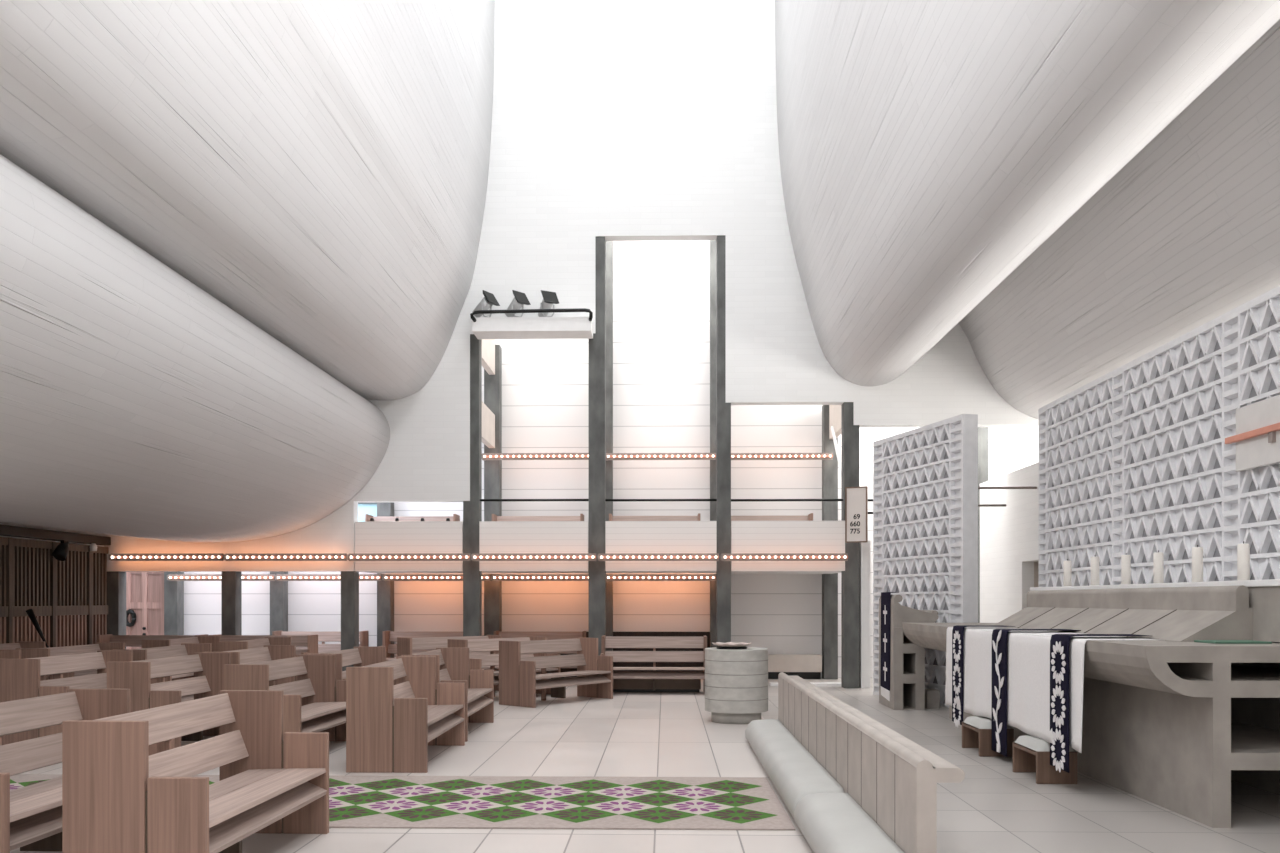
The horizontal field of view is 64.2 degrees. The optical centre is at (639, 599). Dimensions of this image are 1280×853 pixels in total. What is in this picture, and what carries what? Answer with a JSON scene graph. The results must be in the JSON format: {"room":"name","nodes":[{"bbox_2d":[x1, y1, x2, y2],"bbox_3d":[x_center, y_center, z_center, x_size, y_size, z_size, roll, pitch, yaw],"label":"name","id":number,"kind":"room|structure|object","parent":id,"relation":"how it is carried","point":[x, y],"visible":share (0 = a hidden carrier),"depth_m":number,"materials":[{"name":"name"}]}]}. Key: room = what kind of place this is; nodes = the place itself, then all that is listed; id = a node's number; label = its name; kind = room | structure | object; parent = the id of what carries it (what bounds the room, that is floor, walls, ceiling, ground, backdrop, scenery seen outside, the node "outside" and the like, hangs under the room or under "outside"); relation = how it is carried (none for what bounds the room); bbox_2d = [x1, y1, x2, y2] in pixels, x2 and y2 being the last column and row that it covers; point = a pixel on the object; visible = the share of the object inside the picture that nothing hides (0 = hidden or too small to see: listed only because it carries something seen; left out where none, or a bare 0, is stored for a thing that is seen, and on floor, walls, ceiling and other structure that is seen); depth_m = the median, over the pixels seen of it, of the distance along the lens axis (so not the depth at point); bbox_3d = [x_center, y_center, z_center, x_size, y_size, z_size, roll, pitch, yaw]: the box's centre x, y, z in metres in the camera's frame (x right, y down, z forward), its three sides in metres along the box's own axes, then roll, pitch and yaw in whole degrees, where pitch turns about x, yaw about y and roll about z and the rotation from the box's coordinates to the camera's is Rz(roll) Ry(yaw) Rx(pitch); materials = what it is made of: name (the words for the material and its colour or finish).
{"room":"house of worship","nodes":[
{"label":"house of worship","id":0,"kind":"room"},
{"bbox_2d":[0,522,103,546],"bbox_3d":[-10.001,0.005,7.222,0.250,3.100,22.350,0,0,1],"label":"wall","id":1,"kind":"structure","parent":0,"point":[1,523],"depth_m":16.61,"materials":[{"name":"white paint"}]},
{"bbox_2d":[0,525,110,544],"bbox_3d":[-9.649,-1.050,13.230,0.160,0.150,9.980,0,0,1],"label":"rail","id":2,"kind":"object","parent":1,"relation":"attached to","point":[5,530],"visible":1,"depth_m":16.46,"materials":[{"name":"black metal"}]},
{"bbox_2d":[0,0,494,542],"bbox_3d":[-6.428,-8.506,7.195,7.164,14.967,22.070,0,0,1],"label":"ceiling","id":3,"kind":"structure","parent":0,"point":[230,229],"depth_m":10.81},
{"bbox_2d":[104,0,1037,571],"bbox_3d":[0.120,-8.079,18.163,20.050,15.132,0.260,0,0,1],"label":"wall","id":4,"kind":"structure","parent":0,"point":[614,120],"depth_m":18.04,"materials":[{"name":"white paint"}]},
{"bbox_2d":[109,553,223,560],"bbox_3d":[-8.367,-0.756,18.092,2.024,0.132,0.276,0,0,1],"label":"rail","id":5,"kind":"object","parent":4,"relation":"attached to","point":[128,556],"visible":1,"depth_m":18.01,"materials":[{"name":"orange metal"}]},
{"bbox_2d":[224,553,346,560],"bbox_3d":[-6.245,-0.754,18.040,2.163,0.132,0.276,0,0,1],"label":"rail","id":6,"kind":"object","parent":4,"relation":"attached to","point":[234,556],"visible":1,"depth_m":17.96,"materials":[{"name":"orange metal"}]},
{"bbox_2d":[347,553,470,560],"bbox_3d":[-4.055,-0.752,17.987,2.159,0.132,0.276,0,0,1],"label":"rail","id":7,"kind":"object","parent":4,"relation":"attached to","point":[351,556],"visible":1,"depth_m":17.90,"materials":[{"name":"orange metal"}]},
{"bbox_2d":[472,317,592,338],"bbox_3d":[-1.861,-4.746,17.809,2.052,0.244,0.536,0,0,1],"label":"ledge","id":8,"kind":"object","parent":4,"relation":"attached to","point":[484,327],"visible":0.97,"depth_m":17.56,"materials":[{"name":"white paint"}]},
{"bbox_2d":[471,553,595,560],"bbox_3d":[-1.861,-0.750,17.933,2.190,0.132,0.276,0,0,1],"label":"rail","id":9,"kind":"object","parent":4,"relation":"attached to","point":[474,556],"visible":1,"depth_m":17.85,"materials":[{"name":"orange metal"}]},
{"bbox_2d":[598,553,718,560],"bbox_3d":[0.320,-0.748,17.880,2.116,0.132,0.276,0,0,1],"label":"light strip","id":10,"kind":"object","parent":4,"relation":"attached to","point":[601,556],"visible":1,"depth_m":17.80,"materials":[{"name":"orange metal"}]},
{"bbox_2d":[184,240,1037,677],"bbox_3d":[-0.221,-3.245,20.562,23.450,9.600,0.200,0,0,1],"label":"wall","id":11,"kind":"structure","parent":0,"point":[661,289],"depth_m":20.46,"materials":[{"name":"paint"}]},
{"bbox_2d":[126,572,163,648],"bbox_3d":[-9.995,0.430,20.609,0.853,2.250,0.185,0,0,1],"label":"door","id":12,"kind":"structure","parent":11,"relation":"in","point":[144,590],"depth_m":20.60,"materials":[{"name":"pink wood"}]},
{"bbox_2d":[560,632,709,676],"bbox_3d":[-0.686,1.095,20.433,4.290,0.920,0.080,0,0,1],"label":"wainscot","id":13,"kind":"structure","parent":11,"relation":"attached to","point":[660,634],"depth_m":20.37,"materials":[{"name":"black wood"}]},
{"bbox_2d":[10,678,1279,852],"bbox_3d":[0.233,1.615,9.497,22.000,0.120,29.000,0,0,1],"label":"floor","id":14,"kind":"structure","parent":0,"point":[995,808],"depth_m":8.33,"materials":[{"name":"tile"}]},
{"bbox_2d":[0,537,7,643],"bbox_3d":[-9.618,0.305,14.890,0.120,2.500,1.100,0,0,1],"label":"screen","id":15,"kind":"object","parent":14,"relation":"on","point":[3,540],"visible":0.73,"depth_m":15.37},
{"bbox_2d":[6,538,51,647],"bbox_3d":[-9.591,0.305,15.990,0.120,2.500,1.100,0,0,1],"label":"wood panel","id":16,"kind":"object","parent":14,"relation":"on","point":[27,561],"visible":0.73,"depth_m":15.90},
{"bbox_2d":[50,542,88,646],"bbox_3d":[-9.565,0.305,17.064,0.120,2.500,1.050,0,0,1],"label":"screen","id":17,"kind":"object","parent":14,"relation":"on","point":[68,578],"visible":0.66,"depth_m":17.09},
{"bbox_2d":[15,643,124,679],"bbox_3d":[-7.391,1.080,13.589,0.731,0.950,1.760,0,0,2],"label":"pew","id":18,"kind":"object","parent":14,"relation":"on","point":[26,653],"visible":0.12,"depth_m":13.68,"materials":[{"name":"brown wood"}]},
{"bbox_2d":[0,651,156,744],"bbox_3d":[-6.167,1.080,11.321,0.731,0.950,1.760,0,0,3],"label":"pew","id":19,"kind":"object","parent":14,"relation":"on","point":[19,678],"visible":0.27,"depth_m":10.46,"materials":[{"name":"brown wood"}]},
{"bbox_2d":[0,688,174,852],"bbox_3d":[-3.565,1.080,6.084,0.731,0.950,1.760,0,0,2],"label":"pew","id":20,"kind":"object","parent":14,"relation":"on","point":[31,815],"visible":0.36,"depth_m":6.20,"materials":[{"name":"brown wood"}]},
{"bbox_2d":[10,806,61,850],"bbox_3d":[-3.300,1.235,6.074,0.201,0.114,1.670,0,0,2],"label":"shelf","id":21,"kind":"object","parent":20,"relation":"attached to","point":[36,827],"depth_m":5.54,"materials":[{"name":"brown wood"}]},
{"bbox_2d":[87,545,107,644],"bbox_3d":[-9.544,0.305,17.904,0.120,2.500,0.630,0,0,1],"label":"screen","id":22,"kind":"object","parent":14,"relation":"on","point":[96,560],"visible":0.66,"depth_m":17.86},
{"bbox_2d":[107,571,125,648],"bbox_3d":[-9.477,0.521,18.423,0.263,2.068,0.270,0,0,1],"label":"column","id":23,"kind":"structure","parent":14,"relation":"on","point":[116,580],"depth_m":18.29,"materials":[{"name":"concrete"}]},
{"bbox_2d":[97,634,207,646],"bbox_3d":[-8.491,1.080,17.628,1.760,0.950,0.731,0,0,1],"label":"pew","id":24,"kind":"object","parent":14,"relation":"on","point":[129,640],"visible":0.2,"depth_m":17.92,"materials":[{"name":"brown wood"}]},
{"bbox_2d":[112,643,211,701],"bbox_3d":[-6.043,1.080,13.306,0.731,0.950,1.760,0,0,2],"label":"pew","id":25,"kind":"object","parent":14,"relation":"on","point":[184,649],"visible":0.17,"depth_m":13.62,"materials":[{"name":"brown wood"}]},
{"bbox_2d":[107,653,230,747],"bbox_3d":[-4.797,1.080,10.828,0.731,0.950,1.760,0,0,3],"label":"pew","id":26,"kind":"object","parent":14,"relation":"on","point":[207,668],"visible":0.37,"depth_m":10.81,"materials":[{"name":"brown wood"}]},
{"bbox_2d":[164,572,183,634],"bbox_3d":[-9.334,-0.045,20.435,0.270,3.200,0.280,0,0,1],"label":"column","id":27,"kind":"structure","parent":14,"relation":"on","point":[173,590],"depth_m":20.30,"materials":[{"name":"concrete"}]},
{"bbox_2d":[142,636,219,680],"bbox_3d":[-7.134,1.080,16.260,0.731,0.950,1.760,0,0,1],"label":"pew","id":28,"kind":"object","parent":14,"relation":"on","point":[214,640],"visible":0.16,"depth_m":16.58,"materials":[{"name":"brown wood"}]},
{"bbox_2d":[62,690,328,852],"bbox_3d":[-2.480,1.080,5.955,0.731,0.950,1.760,0,0,3],"label":"pew","id":29,"kind":"object","parent":14,"relation":"on","point":[118,797],"visible":1,"depth_m":5.63,"materials":[{"name":"brown wood"}]},
{"bbox_2d":[209,781,326,852],"bbox_3d":[-2.215,1.235,5.943,0.201,0.114,1.670,0,0,3],"label":"shelf","id":30,"kind":"object","parent":29,"relation":"attached to","point":[223,835],"depth_m":5.88,"materials":[{"name":"brown wood"}]},
{"bbox_2d":[221,571,241,634],"bbox_3d":[-7.355,0.521,18.371,0.256,2.068,0.270,0,0,1],"label":"column","id":31,"kind":"structure","parent":14,"relation":"on","point":[231,581],"depth_m":18.24,"materials":[{"name":"concrete"}]},
{"bbox_2d":[203,645,297,684],"bbox_3d":[-4.684,1.080,12.732,0.731,0.950,1.760,0,0,2],"label":"pew","id":32,"kind":"object","parent":14,"relation":"on","point":[268,652],"visible":0.07,"depth_m":13.47,"materials":[{"name":"brown wood"}]},
{"bbox_2d":[219,637,303,656],"bbox_3d":[-5.752,1.080,15.726,0.731,0.950,1.760,0,0,1],"label":"pew","id":33,"kind":"object","parent":14,"relation":"on","point":[257,643],"visible":0.15,"depth_m":15.90,"materials":[{"name":"brown wood"}]},
{"bbox_2d":[209,634,317,653],"bbox_3d":[-6.541,1.080,17.580,1.760,0.950,0.731,0,0,1],"label":"pew","id":34,"kind":"object","parent":14,"relation":"on","point":[309,641],"visible":0.21,"depth_m":17.86,"materials":[{"name":"brown wood"}]},
{"bbox_2d":[270,572,287,634],"bbox_3d":[-7.216,-0.045,20.383,0.266,3.200,0.280,0,0,1],"label":"column","id":35,"kind":"structure","parent":14,"relation":"on","point":[278,590],"depth_m":20.24,"materials":[{"name":"concrete"}]},
{"bbox_2d":[275,574,381,580],"bbox_3d":[-6.107,-0.439,20.068,2.087,0.132,0.276,0,0,1],"label":"rail","id":36,"kind":"object","parent":35,"relation":"attached to","point":[278,577],"visible":0.81,"depth_m":19.99,"materials":[{"name":"orange metal"}]},
{"bbox_2d":[224,655,345,742],"bbox_3d":[-3.473,1.080,10.401,0.731,0.950,1.760,0,0,4],"label":"pew","id":37,"kind":"object","parent":14,"relation":"on","point":[316,702],"visible":0.55,"depth_m":10.61,"materials":[{"name":"brown wood"}]},
{"bbox_2d":[301,709,345,731],"bbox_3d":[-3.209,1.235,10.383,0.201,0.114,1.670,0,0,4],"label":"shelf","id":38,"kind":"object","parent":37,"relation":"attached to","point":[320,723],"depth_m":10.28,"materials":[{"name":"brown wood"}]},
{"bbox_2d":[272,631,368,652],"bbox_3d":[-6.251,1.080,19.814,1.760,0.950,0.731,0,0,1],"label":"pew","id":39,"kind":"object","parent":14,"relation":"on","point":[323,636],"visible":0.19,"depth_m":20.07,"materials":[{"name":"brown wood"}]},
{"bbox_2d":[341,571,358,670],"bbox_3d":[-5.210,0.521,18.318,0.250,2.068,0.270,0,0,1],"label":"column","id":40,"kind":"structure","parent":14,"relation":"on","point":[349,579],"depth_m":18.18,"materials":[{"name":"concrete"}]},
{"bbox_2d":[304,647,395,684],"bbox_3d":[-3.381,1.080,12.360,0.731,0.950,1.760,0,0,2],"label":"pew","id":41,"kind":"object","parent":14,"relation":"on","point":[357,656],"visible":0.16,"depth_m":13.10,"materials":[{"name":"brown wood"}]},
{"bbox_2d":[377,502,393,657],"bbox_3d":[-5.070,-0.895,20.330,0.275,4.900,0.280,0,0,1],"label":"column","id":42,"kind":"structure","parent":14,"relation":"on","point":[385,589],"depth_m":20.19,"materials":[{"name":"concrete"}]},
{"bbox_2d":[383,574,489,580],"bbox_3d":[-3.977,-0.438,20.015,2.106,0.132,0.276,0,0,1],"label":"rail","id":43,"kind":"object","parent":42,"relation":"attached to","point":[386,577],"visible":0.77,"depth_m":19.94,"materials":[{"name":"orange metal"}]},
{"bbox_2d":[10,774,795,830],"bbox_3d":[-2.466,1.547,7.963,7.080,0.014,2.000,0,0,1],"label":"rug","id":44,"kind":"object","parent":14,"relation":"on","point":[433,802],"visible":0.56,"depth_m":7.80,"materials":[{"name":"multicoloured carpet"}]},
{"bbox_2d":[346,656,464,772],"bbox_3d":[-2.261,1.080,10.058,0.731,0.950,1.760,0,0,1],"label":"pew","id":45,"kind":"object","parent":14,"relation":"on","point":[390,728],"visible":1,"depth_m":9.18,"materials":[{"name":"brown wood"}]},
{"bbox_2d":[428,713,463,741],"bbox_3d":[-1.996,1.235,10.052,0.201,0.114,1.670,0,0,1],"label":"shelf","id":46,"kind":"object","parent":45,"relation":"attached to","point":[439,727],"depth_m":10.14,"materials":[{"name":"brown wood"}]},
{"bbox_2d":[378,631,462,660],"bbox_3d":[-4.101,1.080,19.761,1.760,0.950,0.731,0,0,1],"label":"pew","id":47,"kind":"object","parent":14,"relation":"on","point":[387,636],"visible":0.17,"depth_m":20.04,"materials":[{"name":"brown wood"}]},
{"bbox_2d":[401,648,493,741],"bbox_3d":[-2.241,1.080,12.079,0.731,0.950,1.760,0,0,1],"label":"pew","id":48,"kind":"object","parent":14,"relation":"on","point":[452,664],"visible":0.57,"depth_m":12.91,"materials":[{"name":"brown wood"}]},
{"bbox_2d":[397,635,501,690],"bbox_3d":[-3.054,1.080,16.913,1.760,0.950,0.731,0,0,-42],"label":"pew","id":49,"kind":"object","parent":14,"relation":"on","point":[405,646],"visible":0.16,"depth_m":16.91,"materials":[{"name":"brown wood"}]},
{"bbox_2d":[463,334,481,635],"bbox_3d":[-3.001,-1.709,18.264,0.286,6.528,0.270,0,0,1],"label":"column","id":50,"kind":"structure","parent":14,"relation":"on","point":[472,509],"depth_m":18.13,"materials":[{"name":"concrete"}]},
{"bbox_2d":[355,521,462,570],"bbox_3d":[-4.115,-0.955,18.201,1.921,0.884,0.110,0,0,1],"label":"parapet","id":51,"kind":"object","parent":50,"relation":"attached to","point":[381,536],"visible":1,"depth_m":18.14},
{"bbox_2d":[482,339,494,447],"bbox_3d":[-2.940,-4.220,19.268,0.120,2.450,1.720,0,0,1],"label":"panel","id":52,"kind":"object","parent":50,"relation":"attached to","point":[488,345],"visible":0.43,"depth_m":19.49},
{"bbox_2d":[484,345,501,669],"bbox_3d":[-2.924,-1.745,20.278,0.307,6.600,0.280,0,0,1],"label":"column","id":53,"kind":"structure","parent":14,"relation":"on","point":[492,383],"depth_m":20.14,"materials":[{"name":"concrete"}]},
{"bbox_2d":[482,453,588,460],"bbox_3d":[-1.907,-2.800,19.965,2.379,0.132,0.276,0,0,1],"label":"rail","id":54,"kind":"object","parent":53,"relation":"attached to","point":[485,456],"visible":0.91,"depth_m":19.89,"materials":[{"name":"orange metal"}]},
{"bbox_2d":[491,574,588,580],"bbox_3d":[-1.809,-0.437,19.962,2.183,0.132,0.276,0,0,1],"label":"rail","id":55,"kind":"object","parent":53,"relation":"attached to","point":[494,577],"visible":0.91,"depth_m":19.88,"materials":[{"name":"orange metal"}]},
{"bbox_2d":[448,636,559,696],"bbox_3d":[-2.136,1.080,16.210,0.731,0.950,1.760,0,0,39],"label":"pew","id":56,"kind":"object","parent":14,"relation":"on","point":[476,662],"visible":0.38,"depth_m":16.23,"materials":[{"name":"brown wood"}]},
{"bbox_2d":[494,672,550,684],"bbox_3d":[-1.930,1.235,16.043,0.201,0.114,1.670,0,0,39],"label":"shelf","id":57,"kind":"object","parent":56,"relation":"attached to","point":[496,678],"depth_m":15.71,"materials":[{"name":"brown wood"}]},
{"bbox_2d":[499,637,612,707],"bbox_3d":[-1.260,1.080,15.608,0.731,0.950,1.760,0,0,39],"label":"pew","id":58,"kind":"object","parent":14,"relation":"on","point":[518,684],"visible":1,"depth_m":15.57,"materials":[{"name":"brown wood"}]},
{"bbox_2d":[536,674,610,688],"bbox_3d":[-1.055,1.235,15.441,0.201,0.114,1.670,0,0,39],"label":"shelf","id":59,"kind":"object","parent":58,"relation":"attached to","point":[603,679],"depth_m":15.44,"materials":[{"name":"brown wood"}]},
{"bbox_2d":[589,237,605,655],"bbox_3d":[-0.763,-2.567,18.209,0.293,8.244,0.270,0,0,1],"label":"column","id":60,"kind":"structure","parent":14,"relation":"on","point":[597,345],"depth_m":18.07,"materials":[{"name":"concrete"}]},
{"bbox_2d":[479,521,587,570],"bbox_3d":[-1.886,-0.955,18.147,1.931,0.884,0.110,0,0,1],"label":"parapet","id":61,"kind":"object","parent":60,"relation":"attached to","point":[494,536],"visible":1,"depth_m":18.09,"materials":[{"name":"wood"}]},
{"bbox_2d":[605,521,716,570],"bbox_3d":[0.371,-0.955,18.091,1.964,0.884,0.110,0,0,1],"label":"parapet","id":62,"kind":"object","parent":60,"relation":"attached to","point":[620,536],"visible":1,"depth_m":18.04,"materials":[{"name":"wood"}]},
{"bbox_2d":[606,241,612,650],"bbox_3d":[-0.683,-2.895,20.223,0.282,8.900,0.280,0,0,1],"label":"column","id":63,"kind":"structure","parent":14,"relation":"on","point":[609,244],"depth_m":20.08,"materials":[{"name":"concrete"}]},
{"bbox_2d":[606,453,715,460],"bbox_3d":[0.396,-2.792,19.908,2.161,0.132,0.276,0,0,1],"label":"light strip","id":64,"kind":"object","parent":63,"relation":"attached to","point":[609,456],"visible":0.96,"depth_m":19.82,"materials":[{"name":"orange metal"}]},
{"bbox_2d":[606,574,715,580],"bbox_3d":[0.396,-0.436,19.908,2.161,0.132,0.276,0,0,1],"label":"light strip","id":65,"kind":"object","parent":63,"relation":"attached to","point":[609,577],"visible":0.97,"depth_m":19.82,"materials":[{"name":"orange metal"}]},
{"bbox_2d":[600,635,706,693],"bbox_3d":[0.237,1.080,17.034,1.760,0.950,0.731,0,0,1],"label":"pew","id":66,"kind":"object","parent":14,"relation":"on","point":[654,642],"visible":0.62,"depth_m":17.23,"materials":[{"name":"brown wood"}]},
{"bbox_2d":[613,671,704,678],"bbox_3d":[0.231,1.235,16.768,1.670,0.114,0.201,0,0,1],"label":"shelf","id":67,"kind":"object","parent":66,"relation":"attached to","point":[616,674],"depth_m":16.74,"materials":[{"name":"brown wood"}]},
{"bbox_2d":[613,679,700,691],"bbox_3d":[0.222,1.430,17.225,1.600,0.250,0.110,0,0,1],"label":"convector","id":68,"kind":"object","parent":14,"relation":"on","point":[619,685],"visible":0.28,"depth_m":17.18,"materials":[{"name":"brown paint"}]},
{"bbox_2d":[710,240,715,647],"bbox_3d":[1.525,-2.895,20.169,0.274,8.900,0.280,0,0,1],"label":"column","id":69,"kind":"structure","parent":14,"relation":"on","point":[712,242],"depth_m":20.03,"materials":[{"name":"concrete"}]},
{"bbox_2d":[731,453,832,459],"bbox_3d":[2.623,-2.784,19.854,2.227,0.132,0.276,0,0,1],"label":"light strip","id":70,"kind":"object","parent":69,"relation":"attached to","point":[734,456],"visible":0.84,"depth_m":19.77,"materials":[{"name":"orange metal"}]},
{"bbox_2d":[716,235,730,646],"bbox_3d":[1.487,-2.567,18.154,0.247,8.244,0.270,0,0,1],"label":"column","id":71,"kind":"structure","parent":14,"relation":"on","point":[723,410],"depth_m":18.02,"materials":[{"name":"concrete"}]},
{"bbox_2d":[705,647,767,723],"bbox_3d":[1.236,1.089,13.094,0.812,0.932,0.812,0,0,1],"label":"baptismal font","id":72,"kind":"object","parent":14,"relation":"on","point":[736,680],"visible":0.98,"depth_m":12.76,"materials":[{"name":"concrete"}]},
{"bbox_2d":[745,719,843,820],"bbox_3d":[1.282,1.429,9.126,0.355,0.252,4.250,0,0,1],"label":"kneeler","id":73,"kind":"object","parent":14,"relation":"on","point":[793,771],"visible":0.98,"depth_m":8.33,"materials":[{"name":"grey leather"}]},
{"bbox_2d":[768,654,821,678],"bbox_3d":[2.773,1.320,20.188,1.606,0.470,0.340,0,0,1],"label":"convector","id":74,"kind":"object","parent":14,"relation":"on","point":[805,666],"visible":0.53,"depth_m":20.02,"materials":[{"name":"white metal"}]},
{"bbox_2d":[822,405,837,678],"bbox_3d":[3.744,-1.145,20.114,0.273,5.400,0.280,0,0,1],"label":"column","id":75,"kind":"structure","parent":14,"relation":"on","point":[829,467],"depth_m":19.98,"materials":[{"name":"concrete"}]},
{"bbox_2d":[794,793,903,852],"bbox_3d":[1.204,1.429,5.982,0.355,0.252,2.020,0,0,1],"label":"kneeler","id":76,"kind":"object","parent":14,"relation":"on","point":[829,822],"visible":1,"depth_m":6.02,"materials":[{"name":"grey leather"}]},
{"bbox_2d":[841,402,858,687],"bbox_3d":[3.733,-1.090,18.099,0.272,5.290,0.270,0,0,1],"label":"column","id":77,"kind":"structure","parent":14,"relation":"on","point":[849,432],"depth_m":17.96,"materials":[{"name":"concrete"}]},
{"bbox_2d":[358,561,840,573],"bbox_3d":[-0.667,-0.613,19.397,8.799,0.200,2.130,0,0,1],"label":"slab","id":78,"kind":"object","parent":77,"relation":"attached to","point":[379,572],"visible":0.07,"depth_m":19.03,"materials":[{"name":"white paint"}]},
{"bbox_2d":[731,521,844,570],"bbox_3d":[2.615,-0.955,18.036,1.996,0.884,0.110,0,0,1],"label":"parapet","id":79,"kind":"object","parent":77,"relation":"attached to","point":[746,536],"visible":0.93,"depth_m":17.98,"materials":[{"name":"wood"}]},
{"bbox_2d":[720,553,847,560],"bbox_3d":[2.514,-0.745,17.826,2.199,0.132,0.276,0,0,1],"label":"light strip","id":80,"kind":"object","parent":79,"relation":"attached to","point":[724,556],"visible":1,"depth_m":17.74,"materials":[{"name":"orange metal"}]},
{"bbox_2d":[845,486,867,542],"bbox_3d":[3.783,-1.470,17.697,0.370,0.957,0.315,0,0,24],"label":"hymn board","id":81,"kind":"object","parent":77,"relation":"attached to","point":[856,498],"visible":1,"depth_m":17.57,"materials":[{"name":"white wood"}]},
{"bbox_2d":[859,541,869,687],"bbox_3d":[3.990,0.255,18.233,0.166,2.600,0.450,0,0,1],"label":"pier","id":82,"kind":"object","parent":14,"relation":"on","point":[864,547],"visible":0.64,"depth_m":18.01,"materials":[{"name":"white paint"}]},
{"bbox_2d":[778,672,964,852],"bbox_3d":[1.556,1.173,8.094,0.238,0.765,6.141,0,0,1],"label":"altar rail","id":83,"kind":"object","parent":14,"relation":"on","point":[894,779],"visible":0.77,"depth_m":6.16,"materials":[{"name":"wood"}]},
{"bbox_2d":[790,676,964,782],"bbox_3d":[1.606,0.864,8.093,0.138,0.073,6.140,0,0,1],"label":"shelf","id":84,"kind":"object","parent":83,"relation":"attached to","point":[943,771],"depth_m":5.80,"materials":[{"name":"wood"}]},
{"bbox_2d":[879,595,938,709],"bbox_3d":[3.914,0.739,14.908,0.632,1.631,1.002,0,0,1],"label":"lectern","id":85,"kind":"object","parent":14,"relation":"on","point":[907,659],"visible":0.82,"depth_m":14.41,"materials":[{"name":"concrete"}]},
{"bbox_2d":[880,592,898,700],"bbox_3d":[3.652,0.671,14.925,0.136,1.568,0.660,0,0,1],"label":"stole","id":86,"kind":"object","parent":85,"relation":"hanging from","point":[885,596],"visible":1,"depth_m":14.90,"materials":[{"name":"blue fabric"}]},
{"bbox_2d":[873,414,977,707],"bbox_3d":[4.295,-0.515,15.568,0.235,4.180,2.634,0,0,-15],"label":"lattice screen","id":87,"kind":"object","parent":14,"relation":"on","point":[925,478],"visible":0.77,"depth_m":15.18,"materials":[{"name":"white concrete"}]},
{"bbox_2d":[978,427,987,622],"bbox_3d":[6.691,-1.195,20.042,0.223,5.500,0.280,0,0,1],"label":"column","id":88,"kind":"structure","parent":14,"relation":"on","point":[982,431],"depth_m":19.90,"materials":[{"name":"paint"}]},
{"bbox_2d":[962,716,1013,756],"bbox_3d":[3.546,1.382,10.424,0.340,0.346,0.615,0,0,1],"label":"stool","id":89,"kind":"object","parent":14,"relation":"on","point":[976,730],"visible":0.66,"depth_m":10.15,"materials":[{"name":"brown wood"}]},
{"bbox_2d":[964,716,1012,728],"bbox_3d":[3.546,1.244,10.424,0.336,0.070,0.600,0,0,1],"label":"cushion","id":90,"kind":"object","parent":89,"relation":"on","point":[972,722],"depth_m":10.32,"materials":[{"name":"white fabric"}]},
{"bbox_2d":[1013,735,1076,783],"bbox_3d":[3.530,1.382,8.914,0.340,0.346,0.615,0,0,1],"label":"stool","id":91,"kind":"object","parent":14,"relation":"on","point":[1031,754],"visible":0.67,"depth_m":8.62,"materials":[{"name":"brown wood"}]},
{"bbox_2d":[1015,735,1076,751],"bbox_3d":[3.530,1.244,8.914,0.336,0.070,0.600,0,0,1],"label":"cushion","id":92,"kind":"object","parent":91,"relation":"on","point":[1028,743],"depth_m":8.81,"materials":[{"name":"white fabric"}]},
{"bbox_2d":[902,579,1279,827],"bbox_3d":[4.399,0.703,10.095,1.740,1.705,8.000,0,0,1],"label":"altar","id":93,"kind":"object","parent":14,"relation":"on","point":[1169,722],"visible":0.8,"depth_m":7.79,"materials":[{"name":"concrete"}]},
{"bbox_2d":[945,627,1055,718],"bbox_3d":[3.809,0.763,10.914,0.620,0.905,1.792,0,0,1],"label":"altar cloth","id":94,"kind":"object","parent":93,"relation":"on","point":[977,643],"visible":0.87,"depth_m":10.71,"materials":[{"name":"white fabric"}]},
{"bbox_2d":[952,625,1014,727],"bbox_3d":[3.791,0.848,11.274,0.574,1.124,0.432,0,0,1],"label":"stole","id":95,"kind":"object","parent":94,"relation":"on","point":[958,630],"visible":1,"depth_m":11.27,"materials":[{"name":"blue fabric"}]},
{"bbox_2d":[991,629,1080,756],"bbox_3d":[3.829,0.885,9.873,0.729,1.199,0.452,0,0,1],"label":"stole","id":96,"kind":"object","parent":93,"relation":"on","point":[999,636],"visible":1,"depth_m":9.85,"materials":[{"name":"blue fabric"}]},
{"bbox_2d":[1007,632,1158,752],"bbox_3d":[3.773,0.757,8.829,0.650,0.895,1.822,0,0,1],"label":"altar cloth","id":97,"kind":"object","parent":93,"relation":"on","point":[1028,656],"visible":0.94,"depth_m":8.92,"materials":[{"name":"white fabric"}]},
{"bbox_2d":[1050,634,1148,772],"bbox_3d":[3.769,0.848,8.364,0.674,1.124,0.412,0,0,1],"label":"stole","id":98,"kind":"object","parent":97,"relation":"on","point":[1059,643],"visible":1,"depth_m":8.35,"materials":[{"name":"blue fabric"}]},
{"bbox_2d":[1038,286,1279,586],"bbox_3d":[5.428,-0.515,9.312,0.220,4.180,9.175,0,0,1],"label":"lattice screen","id":99,"kind":"object","parent":14,"relation":"on","point":[1135,460],"visible":0.59,"depth_m":10.37,"materials":[{"name":"white concrete"}]},
{"bbox_2d":[1225,395,1279,470],"bbox_3d":[5.242,-1.410,8.139,0.095,0.550,1.930,0,0,1],"label":"plate","id":100,"kind":"object","parent":99,"relation":"attached to","point":[1257,437],"visible":1,"depth_m":8.66,"materials":[{"name":"white metal"}]},
{"bbox_2d":[980,463,1037,622],"bbox_3d":[6.387,-0.330,11.647,0.200,3.770,15.600,0,0,1],"label":"wall","id":101,"kind":"structure","parent":0,"point":[1008,534],"depth_m":17.82,"materials":[{"name":"white paint"}]},
{"bbox_2d":[775,0,1279,418],"bbox_3d":[4.774,-9.471,6.920,5.328,12.810,22.070,0,0,1],"label":"ceiling","id":102,"kind":"structure","parent":0,"point":[1081,188],"depth_m":10.95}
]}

